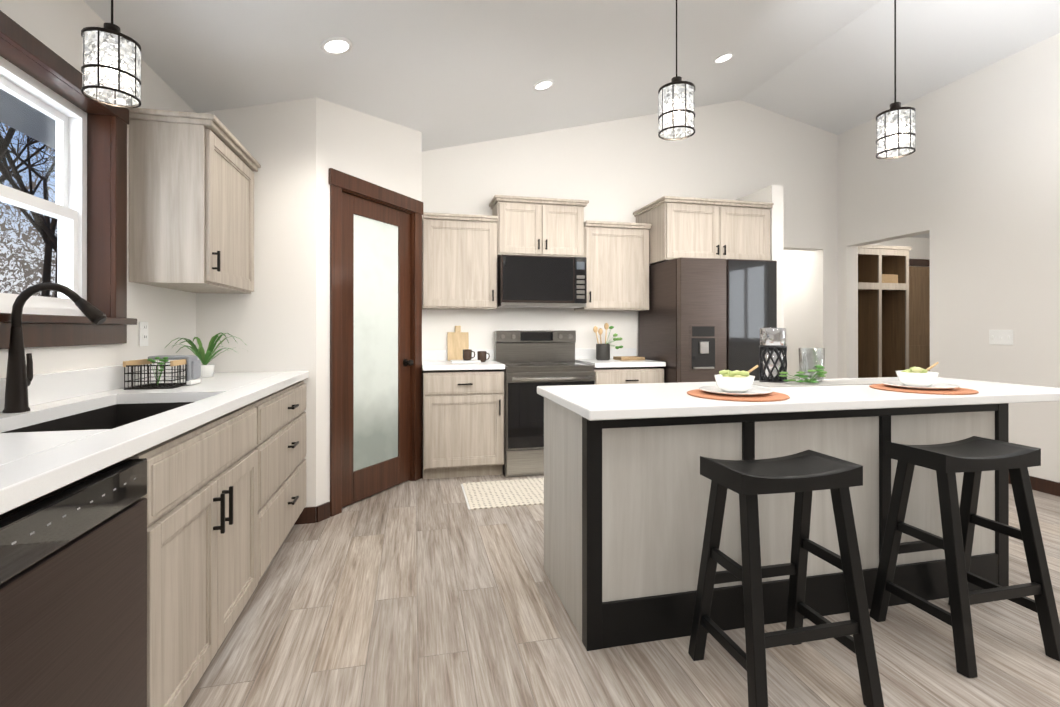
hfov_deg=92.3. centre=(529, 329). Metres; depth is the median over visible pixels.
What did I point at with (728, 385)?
place setting
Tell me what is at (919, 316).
door
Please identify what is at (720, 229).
upper cabinet
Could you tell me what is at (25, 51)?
window
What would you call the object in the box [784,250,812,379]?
wall
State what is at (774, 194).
wall
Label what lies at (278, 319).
wall
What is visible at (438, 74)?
ceiling
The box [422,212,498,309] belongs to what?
upper cabinet
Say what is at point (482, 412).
base cabinets
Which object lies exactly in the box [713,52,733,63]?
recessed light
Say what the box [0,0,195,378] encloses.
wall
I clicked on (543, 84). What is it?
recessed light
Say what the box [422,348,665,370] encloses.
countertop
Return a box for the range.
[494,330,595,477]
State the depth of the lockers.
6.23 m
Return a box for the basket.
[122,358,194,389]
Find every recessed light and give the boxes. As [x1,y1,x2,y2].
[320,37,351,54]
[533,79,553,90]
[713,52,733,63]
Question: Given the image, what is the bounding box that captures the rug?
[461,478,543,509]
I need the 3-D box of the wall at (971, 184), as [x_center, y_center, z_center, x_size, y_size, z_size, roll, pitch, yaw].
[4.448,-0.521,1.593,0.150,3.479,8.730,0,0,-13]
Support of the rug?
on the floor
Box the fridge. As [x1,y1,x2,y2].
[638,257,776,382]
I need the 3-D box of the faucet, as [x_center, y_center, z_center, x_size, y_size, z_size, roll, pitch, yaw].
[-1.517,0.054,1.649,0.273,0.409,0.116,0,0,-13]
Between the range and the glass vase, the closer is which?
the glass vase
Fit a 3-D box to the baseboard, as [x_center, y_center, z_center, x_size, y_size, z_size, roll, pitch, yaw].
[4.483,1.168,1.065,0.013,0.100,7.390,0,0,-13]
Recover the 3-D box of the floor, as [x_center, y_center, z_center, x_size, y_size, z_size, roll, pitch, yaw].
[2.472,1.279,2.047,9.100,0.120,10.800,0,0,-13]
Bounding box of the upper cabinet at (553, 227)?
[491,196,586,255]
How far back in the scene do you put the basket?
2.28 m
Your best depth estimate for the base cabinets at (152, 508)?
1.42 m
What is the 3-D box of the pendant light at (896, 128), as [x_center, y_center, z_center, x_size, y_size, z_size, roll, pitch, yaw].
[1.752,-1.506,2.441,0.156,1.326,0.156,0,0,-13]
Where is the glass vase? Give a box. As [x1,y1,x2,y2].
[798,347,824,382]
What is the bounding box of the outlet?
[139,321,148,346]
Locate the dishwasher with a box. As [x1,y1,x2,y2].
[0,458,147,706]
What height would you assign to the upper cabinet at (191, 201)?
0.772 m
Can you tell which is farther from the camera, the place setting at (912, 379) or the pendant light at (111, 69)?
the place setting at (912, 379)
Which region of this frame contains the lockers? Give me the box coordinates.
[858,245,911,377]
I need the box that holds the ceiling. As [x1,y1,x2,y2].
[83,0,1059,150]
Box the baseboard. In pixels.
[1009,475,1059,496]
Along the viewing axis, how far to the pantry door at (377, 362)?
3.75 m
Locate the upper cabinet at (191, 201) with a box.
[127,108,258,293]
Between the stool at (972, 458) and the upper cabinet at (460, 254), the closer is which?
the stool at (972, 458)
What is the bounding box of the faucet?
[2,282,106,413]
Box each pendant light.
[81,0,140,107]
[658,0,694,140]
[876,0,915,158]
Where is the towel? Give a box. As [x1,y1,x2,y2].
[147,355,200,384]
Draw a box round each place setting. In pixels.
[685,372,792,399]
[865,368,980,391]
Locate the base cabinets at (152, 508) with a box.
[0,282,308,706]
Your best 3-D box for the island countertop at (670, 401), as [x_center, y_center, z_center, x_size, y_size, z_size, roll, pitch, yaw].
[1.352,0.310,2.506,2.520,0.040,0.810,0,0,-13]
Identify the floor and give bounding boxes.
[183,469,1059,706]
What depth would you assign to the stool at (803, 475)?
1.69 m
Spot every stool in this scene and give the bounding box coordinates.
[688,449,883,706]
[870,436,1059,677]
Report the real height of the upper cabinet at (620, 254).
0.787 m
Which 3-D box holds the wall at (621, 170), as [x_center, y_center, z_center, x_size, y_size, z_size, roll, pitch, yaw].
[0.520,-0.636,5.097,6.250,3.720,0.150,0,0,-13]
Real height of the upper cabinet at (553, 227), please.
0.492 m
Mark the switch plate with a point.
(1000, 337)
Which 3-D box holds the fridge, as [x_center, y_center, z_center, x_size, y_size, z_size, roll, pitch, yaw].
[1.639,0.305,4.791,0.940,1.835,0.857,0,0,-13]
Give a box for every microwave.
[499,252,590,310]
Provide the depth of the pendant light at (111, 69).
1.65 m
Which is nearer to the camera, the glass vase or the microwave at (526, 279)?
the glass vase
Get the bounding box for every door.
[342,192,413,507]
[909,266,929,370]
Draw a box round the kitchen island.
[544,400,1008,650]
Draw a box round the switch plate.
[989,330,1012,344]
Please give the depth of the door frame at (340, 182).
3.49 m
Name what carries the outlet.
attached to the wall at (166, 314)
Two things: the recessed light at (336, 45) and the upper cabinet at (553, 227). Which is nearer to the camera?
the recessed light at (336, 45)
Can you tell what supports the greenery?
on the island countertop at (670, 401)
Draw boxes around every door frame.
[329,168,422,516]
[909,259,929,266]
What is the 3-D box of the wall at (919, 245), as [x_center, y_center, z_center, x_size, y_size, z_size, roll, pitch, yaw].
[4.902,-0.076,5.449,2.450,2.600,2.750,0,0,-13]
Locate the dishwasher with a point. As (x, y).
(73, 557)
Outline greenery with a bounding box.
[778,365,827,383]
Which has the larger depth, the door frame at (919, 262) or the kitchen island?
the door frame at (919, 262)
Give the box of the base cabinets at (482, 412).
[422,323,665,478]
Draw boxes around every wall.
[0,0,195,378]
[196,97,421,506]
[422,100,837,378]
[736,185,783,327]
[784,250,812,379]
[838,33,1059,482]
[868,233,929,266]
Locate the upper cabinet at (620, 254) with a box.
[575,221,650,310]
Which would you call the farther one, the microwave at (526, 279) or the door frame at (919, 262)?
the door frame at (919, 262)
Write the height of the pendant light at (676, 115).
1.039 m
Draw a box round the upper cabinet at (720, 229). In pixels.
[635,196,773,264]
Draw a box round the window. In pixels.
[0,10,136,348]
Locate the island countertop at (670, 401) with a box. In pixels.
[537,378,1059,419]
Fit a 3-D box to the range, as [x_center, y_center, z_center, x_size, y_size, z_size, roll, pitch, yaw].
[0.120,0.615,4.536,0.773,1.215,0.698,0,0,-13]

